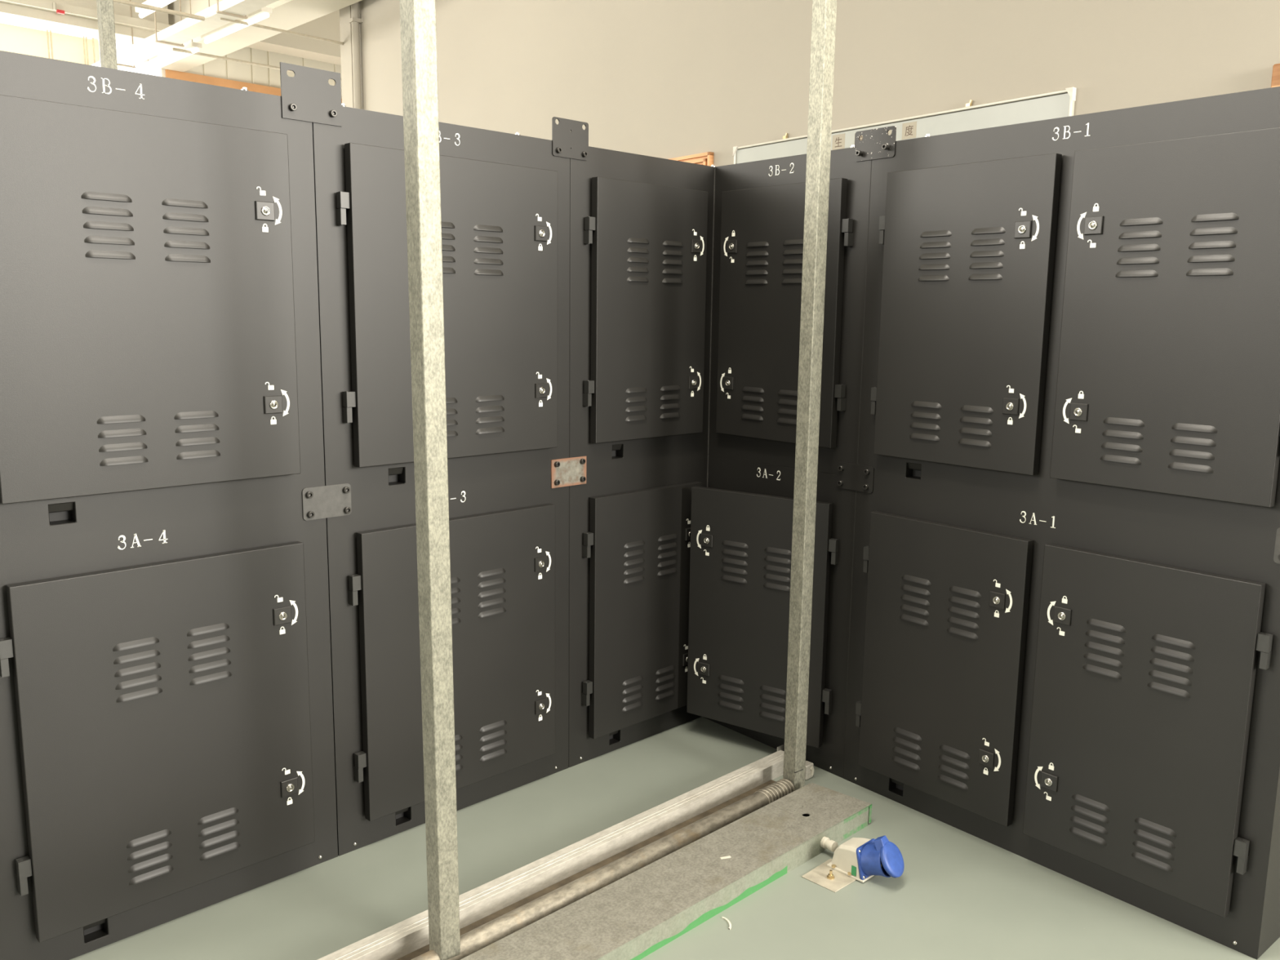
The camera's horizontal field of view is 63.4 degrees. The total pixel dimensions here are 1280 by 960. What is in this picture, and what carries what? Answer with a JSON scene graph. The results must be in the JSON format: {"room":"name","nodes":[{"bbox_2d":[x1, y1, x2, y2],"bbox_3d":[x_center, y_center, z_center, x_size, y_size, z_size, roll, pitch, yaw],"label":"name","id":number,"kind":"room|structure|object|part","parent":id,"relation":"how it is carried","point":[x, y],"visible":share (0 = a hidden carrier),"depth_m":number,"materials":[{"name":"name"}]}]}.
{"room":"electrical equipment room","nodes":[
{"label":"electrical equipment room","id":0,"kind":"room"},
{"bbox_2d":[184,47,342,98],"bbox_3d":[-7.949,-2.639,8.866,21.000,4.600,0.315,-8,13,-44],"label":"wall","id":1,"kind":"structure","parent":0,"point":[217,68],"depth_m":11.84,"materials":[{"name":"beige paint"}]},
{"bbox_2d":[0,21,165,77],"bbox_3d":[-7.795,-3.447,8.806,7.300,1.820,0.180,-8,13,-44],"label":"window","id":2,"kind":"structure","parent":1,"relation":"in","point":[119,46],"depth_m":11.01,"materials":[{"name":"white"}]},
{"bbox_2d":[0,22,100,65],"bbox_3d":[-7.527,-3.356,8.760,5.600,1.700,0.008,-8,13,-44],"label":"roller blind","id":3,"kind":"object","parent":2,"relation":"attached to","point":[13,38],"visible":0.2,"depth_m":10.23,"materials":[{"name":"beige fabric"}]},
{"bbox_3d":[-7.760,-3.441,8.770,7.300,1.820,0.080,-8,13,-44],"label":"frame","id":4,"kind":"part","parent":2,"relation":"part of","materials":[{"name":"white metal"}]},
{"bbox_2d":[164,69,342,103],"bbox_3d":[-2.784,-4.505,13.591,6.700,0.535,0.230,-8,13,-44],"label":"trim","id":5,"kind":"structure","parent":1,"relation":"attached to","point":[169,73],"depth_m":11.57,"materials":[{"name":"wood"}]},
{"bbox_2d":[70,716,1279,959],"bbox_3d":[-0.513,0.641,3.835,24.000,0.100,20.000,-8,13,-44],"label":"floor","id":6,"kind":"structure","parent":0,"point":[958,895],"depth_m":2.15,"materials":[{"name":"grey paint"}]},
{"bbox_2d":[96,0,117,69],"bbox_3d":[-1.747,-1.681,3.368,0.040,4.600,0.040,-8,13,-44],"label":"post","id":7,"kind":"object","parent":6,"relation":"on","point":[105,13],"visible":0.02,"depth_m":3.39,"materials":[{"name":"metal"}]},
{"bbox_2d":[0,505,337,959],"bbox_3d":[-1.045,0.448,2.148,0.664,0.797,0.486,-8,13,-44],"label":"base cabinet","id":8,"kind":"object","parent":6,"relation":"on","point":[167,753],"visible":0.99,"depth_m":1.96,"materials":[{"name":"black metal"}]},
{"bbox_2d":[0,50,324,542],"bbox_3d":[-1.035,-0.345,2.021,0.664,0.810,0.486,-8,13,-44],"label":"base cabinet","id":9,"kind":"object","parent":8,"relation":"on","point":[160,358],"visible":1,"depth_m":1.85,"materials":[{"name":"black metal"}]},
{"bbox_3d":[-0.714,-0.512,1.974,0.036,0.034,0.005,-8,13,-44],"label":"lock plate","id":10,"kind":"part","parent":9,"relation":"part of","materials":[{"name":"grey metal"}]},
{"bbox_3d":[-0.719,-0.148,2.032,0.036,0.034,0.005,-8,13,-44],"label":"lock plate","id":11,"kind":"part","parent":9,"relation":"part of","materials":[{"name":"grey metal"}]},
{"bbox_2d":[280,62,342,126],"bbox_3d":[-0.643,-0.757,2.037,0.126,0.102,0.011,-8,13,-44],"label":"plate","id":12,"kind":"object","parent":9,"relation":"attached to","point":[308,95],"visible":1,"depth_m":2.04,"materials":[{"name":"metal"}]},
{"bbox_3d":[-0.724,0.275,2.099,0.036,0.034,0.005,-8,13,-44],"label":"lock plate","id":13,"kind":"part","parent":8,"relation":"part of","materials":[{"name":"black metal"}]},
{"bbox_3d":[-0.729,0.639,2.157,0.036,0.034,0.005,-8,13,-44],"label":"lock plate","id":14,"kind":"part","parent":8,"relation":"part of","materials":[{"name":"black metal"}]},
{"bbox_2d":[325,474,568,856],"bbox_3d":[-0.568,0.381,2.610,0.667,0.797,0.486,-8,13,-44],"label":"base cabinet","id":15,"kind":"object","parent":6,"relation":"on","point":[509,538],"visible":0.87,"depth_m":2.42,"materials":[{"name":"black metal"}]},
{"bbox_2d":[302,483,351,520],"bbox_3d":[-0.652,0.046,2.167,0.109,0.068,0.011,-8,13,-44],"label":"plate","id":16,"kind":"object","parent":15,"relation":"attached to","point":[330,500],"visible":1,"depth_m":2.17,"materials":[{"name":"metal"}]},
{"bbox_2d":[311,103,569,498],"bbox_3d":[-0.557,-0.412,2.484,0.667,0.810,0.486,-8,13,-44],"label":"base cabinet","id":17,"kind":"object","parent":15,"relation":"on","point":[505,197],"visible":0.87,"depth_m":2.30,"materials":[{"name":"black metal"}]},
{"bbox_3d":[-0.402,-0.381,2.329,0.543,0.659,0.028,-8,13,-44],"label":"door","id":18,"kind":"part","parent":17,"relation":"part of","materials":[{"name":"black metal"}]},
{"bbox_3d":[-0.233,-0.580,2.440,0.036,0.034,0.005,-8,13,-44],"label":"lock plate","id":19,"kind":"part","parent":17,"relation":"part of","materials":[{"name":"grey metal"}]},
{"bbox_3d":[-0.238,-0.216,2.498,0.036,0.034,0.005,-8,13,-44],"label":"lock plate","id":20,"kind":"part","parent":17,"relation":"part of","materials":[{"name":"grey metal"}]},
{"bbox_2d":[551,116,588,160],"bbox_3d":[-0.165,-0.823,2.501,0.113,0.090,0.011,-8,13,-44],"label":"plate","id":21,"kind":"object","parent":17,"relation":"attached to","point":[569,139],"visible":1,"depth_m":2.50,"materials":[{"name":"metal"}]},
{"bbox_3d":[-0.415,0.409,2.453,0.535,0.654,0.028,-8,13,-44],"label":"door","id":22,"kind":"part","parent":15,"relation":"part of","materials":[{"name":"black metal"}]},
{"bbox_3d":[-0.250,0.572,2.621,0.036,0.034,0.005,-8,13,-44],"label":"lock plate","id":23,"kind":"part","parent":15,"relation":"part of","materials":[{"name":"black metal"}]},
{"bbox_3d":[-0.245,0.207,2.563,0.036,0.034,0.005,-8,13,-44],"label":"lock plate","id":24,"kind":"part","parent":15,"relation":"part of","materials":[{"name":"black metal"}]},
{"bbox_2d":[551,456,586,488],"bbox_3d":[-0.177,-0.020,2.627,0.116,0.072,0.011,-8,13,-44],"label":"plate","id":25,"kind":"object","parent":15,"relation":"attached to","point":[566,472],"visible":1,"depth_m":2.63,"materials":[{"name":"metal"}]},
{"bbox_2d":[317,750,783,959],"bbox_3d":[-0.196,0.832,2.206,1.650,0.042,0.046,-8,13,-44],"label":"metal rail","id":26,"kind":"object","parent":6,"relation":"on","point":[405,937],"visible":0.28,"depth_m":2.22,"materials":[{"name":"metal"}]},
{"bbox_2d":[396,779,776,959],"bbox_3d":[-0.146,0.865,2.130,1.500,0.003,0.136,-8,13,-44],"label":"strip","id":27,"kind":"object","parent":6,"relation":"on","point":[468,928],"visible":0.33,"depth_m":2.25,"materials":[{"name":"grey metal"}]},
{"bbox_2d":[399,0,460,959],"bbox_3d":[-0.350,-0.530,1.664,0.044,2.900,0.042,-8,13,-42],"label":"post","id":28,"kind":"object","parent":27,"relation":"on","point":[417,17],"visible":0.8,"depth_m":1.73,"materials":[{"name":"metal"}]},
{"bbox_2d":[411,778,795,959],"bbox_3d":[-0.183,0.851,2.067,1.552,0.051,0.051,-8,13,-44],"label":"pipe","id":29,"kind":"object","parent":27,"relation":"on","point":[491,931],"visible":0.77,"depth_m":2.16,"materials":[{"name":"grey metal"}]},
{"bbox_2d":[782,0,836,790],"bbox_3d":[0.408,-0.637,2.397,0.043,2.900,0.040,-7,12,-41],"label":"post","id":30,"kind":"object","parent":27,"relation":"on","point":[824,11],"visible":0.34,"depth_m":2.44,"materials":[{"name":"metal"}]},
{"bbox_2d":[460,782,871,959],"bbox_3d":[0.011,0.854,2.064,1.350,0.050,0.168,-8,13,-44],"label":"concrete plinth","id":31,"kind":"object","parent":6,"relation":"on","point":[638,913],"visible":1,"depth_m":2.11,"materials":[{"name":"grey concrete"}]},
{"bbox_2d":[720,855,731,859],"bbox_3d":[0.183,0.806,2.215,0.023,0.001,0.006,-2,10,-18],"label":"chip","id":32,"kind":"object","parent":31,"relation":"on","point":[728,856],"visible":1,"depth_m":2.21,"materials":[{"name":"beige plastic"}]},
{"bbox_2d":[568,454,856,777],"bbox_3d":[0.217,0.329,3.002,1.006,0.797,1.020,-8,13,-44],"label":"base cabinet","id":33,"kind":"object","parent":6,"relation":"on","point":[680,568],"visible":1,"depth_m":2.80,"materials":[{"name":"black metal"}]},
{"bbox_3d":[0.017,0.348,2.871,0.406,0.654,0.028,-8,13,-44],"label":"door","id":34,"kind":"part","parent":33,"relation":"part of","materials":[{"name":"black metal"}]},
{"bbox_3d":[0.137,0.517,2.996,0.036,0.034,0.005,-8,13,-44],"label":"lock plate","id":35,"kind":"part","parent":33,"relation":"part of","materials":[{"name":"black metal"}]},
{"bbox_3d":[0.142,0.153,2.938,0.036,0.034,0.005,-8,13,-44],"label":"lock plate","id":36,"kind":"part","parent":33,"relation":"part of","materials":[{"name":"black metal"}]},
{"bbox_3d":[0.180,0.531,2.913,0.036,0.034,0.005,7,11,35],"label":"lock plate","id":37,"kind":"part","parent":33,"relation":"part of","materials":[{"name":"black metal"}]},
{"bbox_3d":[0.184,0.167,2.855,0.036,0.034,0.005,7,11,35],"label":"lock plate","id":38,"kind":"part","parent":33,"relation":"part of","materials":[{"name":"black metal"}]},
{"bbox_2d":[568,145,871,474],"bbox_3d":[0.228,-0.465,2.876,1.006,0.810,1.020,-8,13,-44],"label":"base cabinet","id":39,"kind":"object","parent":33,"relation":"on","point":[686,277],"visible":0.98,"depth_m":2.71,"materials":[{"name":"black metal"}]},
{"bbox_3d":[0.027,-0.441,2.745,0.406,0.659,0.028,-8,13,-44],"label":"door","id":40,"kind":"part","parent":39,"relation":"part of","materials":[{"name":"black metal"}]},
{"bbox_3d":[0.147,-0.270,2.871,0.036,0.034,0.005,-8,13,-44],"label":"lock plate","id":41,"kind":"part","parent":39,"relation":"part of","materials":[{"name":"grey metal"}]},
{"bbox_3d":[0.152,-0.634,2.813,0.036,0.034,0.005,-8,13,-44],"label":"lock plate","id":42,"kind":"part","parent":39,"relation":"part of","materials":[{"name":"grey metal"}]},
{"bbox_3d":[0.245,-0.268,2.864,0.005,0.034,0.036,-7,12,-40],"label":"lock plate","id":43,"kind":"part","parent":39,"relation":"part of","materials":[{"name":"grey metal"}]},
{"bbox_3d":[0.250,-0.632,2.806,0.005,0.034,0.036,-7,12,-40],"label":"lock plate","id":44,"kind":"part","parent":39,"relation":"part of","materials":[{"name":"grey metal"}]},
{"bbox_3d":[0.362,-0.433,2.725,0.028,0.659,0.414,-7,12,-40],"label":"door","id":45,"kind":"part","parent":39,"relation":"part of","materials":[{"name":"black metal"}]},
{"bbox_2d":[853,125,896,161],"bbox_3d":[0.551,-0.795,2.453,0.019,0.070,0.118,-7,12,-39],"label":"plate","id":46,"kind":"object","parent":39,"relation":"attached to","point":[876,144],"visible":1,"depth_m":2.46,"materials":[{"name":"metal"}]},
{"bbox_3d":[0.315,0.362,2.811,0.414,0.654,0.028,7,11,35],"label":"door","id":47,"kind":"part","parent":33,"relation":"part of","materials":[{"name":"black metal"}]},
{"bbox_2d":[835,462,874,493],"bbox_3d":[0.535,-0.007,2.591,0.011,0.066,0.114,-7,12,-39],"label":"plate","id":48,"kind":"object","parent":33,"relation":"attached to","point":[854,477],"visible":1,"depth_m":2.59,"materials":[{"name":"metal"}]},
{"bbox_2d":[721,916,731,929],"bbox_3d":[0.174,0.881,2.061,0.011,0.002,0.042,-2,9,-16],"label":"white curl","id":49,"kind":"object","parent":6,"relation":"on","point":[722,917],"visible":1,"depth_m":2.06,"materials":[{"name":"white plastic"}]},
{"bbox_2d":[777,744,783,751],"bbox_3d":[0.384,0.745,2.845,0.024,0.030,0.003,-8,13,-44],"label":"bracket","id":50,"kind":"object","parent":6,"relation":"on","point":[780,748],"visible":0.43,"depth_m":2.84,"materials":[{"name":"metal"}]},
{"bbox_2d":[804,760,813,779],"bbox_3d":[0.436,0.761,2.716,0.032,0.040,0.028,-8,13,-44],"label":"bracket","id":51,"kind":"object","parent":6,"relation":"on","point":[809,767],"visible":0.74,"depth_m":2.71,"materials":[{"name":"metal"}]},
{"bbox_2d":[801,835,904,892],"bbox_3d":[0.451,0.807,2.231,0.151,0.101,0.207,-8,13,-44],"label":"power socket","id":52,"kind":"object","parent":6,"relation":"on","point":[860,859],"visible":1,"depth_m":2.22,"materials":[{"name":"plastic"}]},
{"bbox_3d":[0.418,0.855,2.241,0.108,0.002,0.091,-8,13,-44],"label":"plate","id":53,"kind":"part","parent":52,"relation":"part of","materials":[{"name":"metal"}]},
{"bbox_3d":[0.535,0.805,2.200,0.073,0.065,0.047,-8,13,-44],"label":"hinged lid","id":54,"kind":"part","parent":52,"relation":"part of","materials":[{"name":"blue plastic"}]},
{"bbox_2d":[843,480,1279,959],"bbox_3d":[1.015,0.434,2.410,0.486,0.797,0.993,-7,12,-40],"label":"base cabinet","id":55,"kind":"object","parent":6,"relation":"on","point":[1094,701],"visible":1,"depth_m":2.16,"materials":[{"name":"black metal"}]},
{"bbox_3d":[0.703,0.427,2.437,0.028,0.654,0.416,-7,12,-40],"label":"door","id":56,"kind":"part","parent":55,"relation":"part of","materials":[{"name":"black metal"}]},
{"bbox_3d":[0.783,0.629,2.345,0.005,0.034,0.036,-7,12,-40],"label":"lock plate","id":57,"kind":"part","parent":55,"relation":"part of","materials":[{"name":"black metal"}]},
{"bbox_3d":[0.788,0.265,2.287,0.005,0.034,0.036,-7,12,-40],"label":"lock plate","id":58,"kind":"part","parent":55,"relation":"part of","materials":[{"name":"black metal"}]},
{"bbox_3d":[0.880,0.649,2.230,0.005,0.034,0.036,-7,12,-40],"label":"lock plate","id":59,"kind":"part","parent":55,"relation":"part of","materials":[{"name":"black metal"}]},
{"bbox_3d":[0.885,0.285,2.172,0.005,0.034,0.036,-7,12,-40],"label":"lock plate","id":60,"kind":"part","parent":55,"relation":"part of","materials":[{"name":"black metal"}]},
{"bbox_2d":[857,86,1279,544],"bbox_3d":[1.026,-0.360,2.284,0.486,0.810,0.993,-7,12,-40],"label":"base cabinet","id":61,"kind":"object","parent":55,"relation":"on","point":[1077,313],"visible":1,"depth_m":2.08,"materials":[{"name":"black metal"}]},
{"bbox_3d":[0.714,-0.363,2.311,0.028,0.659,0.416,-7,12,-40],"label":"door","id":62,"kind":"part","parent":61,"relation":"part of","materials":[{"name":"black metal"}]},
{"bbox_3d":[0.793,-0.158,2.219,0.005,0.034,0.036,-7,12,-40],"label":"lock plate","id":63,"kind":"part","parent":61,"relation":"part of","materials":[{"name":"grey metal"}]},
{"bbox_3d":[0.798,-0.522,2.161,0.005,0.034,0.036,-7,12,-40],"label":"lock plate","id":64,"kind":"part","parent":61,"relation":"part of","materials":[{"name":"grey metal"}]},
{"bbox_3d":[0.891,-0.138,2.105,0.005,0.034,0.036,-7,12,-40],"label":"lock plate","id":65,"kind":"part","parent":61,"relation":"part of","materials":[{"name":"grey metal"}]},
{"bbox_3d":[0.895,-0.502,2.047,0.005,0.034,0.036,-7,12,-40],"label":"lock plate","id":66,"kind":"part","parent":61,"relation":"part of","materials":[{"name":"grey metal"}]},
{"bbox_3d":[1.006,-0.304,1.968,0.028,0.659,0.418,-7,12,-40],"label":"door","id":67,"kind":"part","parent":61,"relation":"part of","materials":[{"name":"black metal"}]},
{"bbox_3d":[0.996,0.485,2.094,0.028,0.654,0.418,-7,12,-40],"label":"door","id":68,"kind":"part","parent":55,"relation":"part of","materials":[{"name":"black metal"}]},
{"bbox_2d":[1273,527,1279,564],"bbox_3d":[1.182,0.125,1.831,0.012,0.066,0.112,-7,12,-40],"label":"plate","id":69,"kind":"object","parent":55,"relation":"attached to","point":[1277,550],"visible":1,"depth_m":1.87,"materials":[{"name":"metal"}]},
{"bbox_2d":[358,0,1279,166],"bbox_3d":[2.119,-1.637,3.409,0.240,4.600,14.720,-6,11,-37],"label":"wall","id":70,"kind":"structure","parent":0,"point":[667,79],"depth_m":5.10,"materials":[{"name":"beige paint"}]},
{"bbox_2d":[144,0,361,71],"bbox_3d":[-2.487,-4.375,8.393,0.400,0.880,7.400,-8,13,-44],"label":"trim","id":71,"kind":"structure","parent":70,"relation":"attached to","point":[286,15],"depth_m":9.64,"materials":[{"name":"beige paint"}]},
{"bbox_2d":[339,4,353,107],"bbox_3d":[-2.463,-2.635,9.299,0.290,4.600,0.247,-6,11,-37],"label":"trim","id":72,"kind":"structure","parent":70,"relation":"attached to","point":[345,28],"depth_m":9.03,"materials":[{"name":"beige paint"}]},
{"bbox_2d":[348,1,363,109],"bbox_3d":[-2.443,-2.595,9.049,0.085,4.600,0.120,-6,11,-37],"label":"conduit","id":73,"kind":"object","parent":70,"relation":"attached to","point":[354,20],"visible":0.32,"depth_m":8.86,"materials":[{"name":"beige metal"}]},
{"bbox_2d":[669,151,713,166],"bbox_3d":[0.061,-0.788,6.030,0.035,2.047,1.001,-6,11,-37],"label":"door","id":74,"kind":"structure","parent":70,"relation":"in","point":[704,158],"depth_m":5.54,"materials":[{"name":"orange wood"}]},
{"bbox_2d":[733,87,1076,164],"bbox_3d":[1.048,-1.008,4.697,0.025,1.226,1.872,-6,11,-37],"label":"whiteboard","id":75,"kind":"object","parent":70,"relation":"attached to","point":[1055,106],"visible":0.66,"depth_m":4.28,"materials":[{"name":"metal"}]},
{"bbox_2d":[831,133,844,150],"bbox_3d":[0.917,-1.561,4.789,0.001,0.068,0.076,-6,11,-37],"label":"card","id":76,"kind":"object","parent":75,"relation":"attached to","point":[838,140],"visible":0.98,"depth_m":4.79,"materials":[{"name":"beige paper"}]},
{"bbox_2d":[902,120,916,139],"bbox_3d":[1.161,-1.508,4.473,0.001,0.068,0.076,-6,11,-37],"label":"card","id":77,"kind":"object","parent":75,"relation":"attached to","point":[908,129],"visible":1,"depth_m":4.47,"materials":[{"name":"beige paper"}]},
{"bbox_2d":[1271,63,1279,87],"bbox_3d":[2.347,-0.270,3.076,0.031,2.012,1.057,-6,11,-37],"label":"door","id":78,"kind":"structure","parent":70,"relation":"in","point":[1275,82],"depth_m":3.32,"materials":[{"name":"orange wood"}]},
{"bbox_3d":[-0.451,-4.050,3.088,24.000,0.200,20.000,-8,13,-44],"label":"ceiling","id":79,"kind":"structure","parent":0,"visible":0},
{"bbox_2d":[46,29,50,58],"bbox_3d":[-5.803,-2.849,10.361,0.016,4.600,0.016,-8,13,-44],"label":"rod","id":80,"kind":"object","parent":79,"relation":"hanging from","point":[47,34],"visible":0.02,"depth_m":10.13,"materials":[{"name":"beige metal"}]},
{"bbox_2d":[49,30,53,58],"bbox_3d":[-5.783,-2.851,10.381,0.016,4.600,0.016,-8,13,-44],"label":"rod","id":81,"kind":"object","parent":79,"relation":"hanging from","point":[51,36],"visible":0.02,"depth_m":10.15,"materials":[{"name":"beige metal"}]},
{"bbox_2d":[82,35,86,64],"bbox_3d":[-5.570,-2.881,10.587,0.016,4.600,0.016,-8,13,-44],"label":"rod","id":82,"kind":"object","parent":79,"relation":"hanging from","point":[83,37],"visible":0.02,"depth_m":10.36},
{"bbox_2d":[0,0,171,44],"bbox_3d":[-8.649,-4.179,6.461,10.980,0.820,0.450,-8,13,-44],"label":"trim","id":83,"kind":"structure","parent":79,"relation":"attached to","point":[80,18],"depth_m":9.68,"materials":[{"name":"beige paint"}]},
{"bbox_2d":[53,2,64,14],"bbox_3d":[-5.289,-4.291,9.431,0.089,0.085,0.030,-8,13,-44],"label":"sensor","id":84,"kind":"object","parent":83,"relation":"attached to","point":[59,11],"visible":1,"depth_m":9.42,"materials":[{"name":"red plastic"}]},
{"bbox_2d":[85,36,88,64],"bbox_3d":[-5.553,-2.884,10.604,0.016,4.600,0.016,-8,13,-44],"label":"rod","id":85,"kind":"object","parent":79,"relation":"hanging from","point":[86,46],"visible":0.02,"depth_m":10.37,"materials":[{"name":"beige metal"}]},
{"bbox_2d":[92,37,95,63],"bbox_3d":[-5.508,-2.890,10.647,0.016,4.600,0.016,-8,13,-44],"label":"rod","id":86,"kind":"object","parent":79,"relation":"hanging from","point":[93,44],"visible":0.02,"depth_m":10.41,"materials":[{"name":"beige metal"}]},
{"bbox_2d":[135,7,155,17],"bbox_3d":[-4.050,-3.888,8.588,0.090,0.107,0.432,-8,13,-44],"label":"tube light","id":87,"kind":"object","parent":79,"relation":"hanging from","point":[143,12],"depth_m":8.66,"materials":[{"name":"white glass"}]},
{"bbox_2d":[142,0,175,8],"bbox_3d":[-3.849,-3.863,8.385,0.090,0.128,0.689,-8,13,-44],"label":"tube light","id":88,"kind":"object","parent":79,"relation":"hanging from","point":[159,3],"depth_m":8.42,"materials":[{"name":"white glass"}]},
{"bbox_2d":[139,0,201,74],"bbox_3d":[-4.454,-4.501,9.754,0.090,1.110,1.300,-8,13,-44],"label":"tube light","id":89,"kind":"object","parent":79,"relation":"hanging from","point":[171,56],"visible":0.94,"depth_m":9.77,"materials":[{"name":"white metal"}]},
{"bbox_2d":[91,0,279,70],"bbox_3d":[-3.570,-4.284,8.469,0.240,1.112,5.400,-8,13,-44],"label":"cable trunking","id":90,"kind":"object","parent":79,"relation":"hanging from","point":[187,29],"visible":0.8,"depth_m":8.79,"materials":[{"name":"white metal"}]},
{"bbox_2d":[113,0,204,21],"bbox_3d":[-4.731,-3.540,7.161,3.420,0.031,0.032,-8,13,-44],"label":"ceiling pipe","id":91,"kind":"object","parent":90,"relation":"attached to","point":[121,2],"visible":1,"depth_m":8.10,"materials":[{"name":"beige metal"}]},
{"bbox_2d":[172,48,341,80],"bbox_3d":[-2.283,-4.149,11.190,5.380,0.023,0.024,-8,13,-44],"label":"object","id":92,"kind":"object","parent":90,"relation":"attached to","point":[173,49],"visible":0.4,"depth_m":9.67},
{"bbox_2d":[219,17,343,44],"bbox_3d":[-1.403,-3.983,10.219,5.500,0.021,0.022,-8,13,-44],"label":"ceiling pipe","id":93,"kind":"object","parent":90,"relation":"attached to","point":[223,19],"visible":0.4,"depth_m":8.69,"materials":[{"name":"beige metal"}]},
{"bbox_2d":[200,0,272,44],"bbox_3d":[-3.378,-4.301,8.586,0.090,1.110,1.200,-8,13,-44],"label":"tube light","id":94,"kind":"object","parent":79,"relation":"hanging from","point":[261,14],"visible":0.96,"depth_m":8.62,"materials":[{"name":"white glass"}]},
{"bbox_2d":[245,9,341,65],"bbox_3d":[-2.594,-5.291,12.992,7.100,0.520,0.350,-8,13,-44],"label":"trim","id":95,"kind":"structure","parent":79,"relation":"attached to","point":[327,26],"depth_m":11.74,"materials":[{"name":"beige paint"}]}
]}

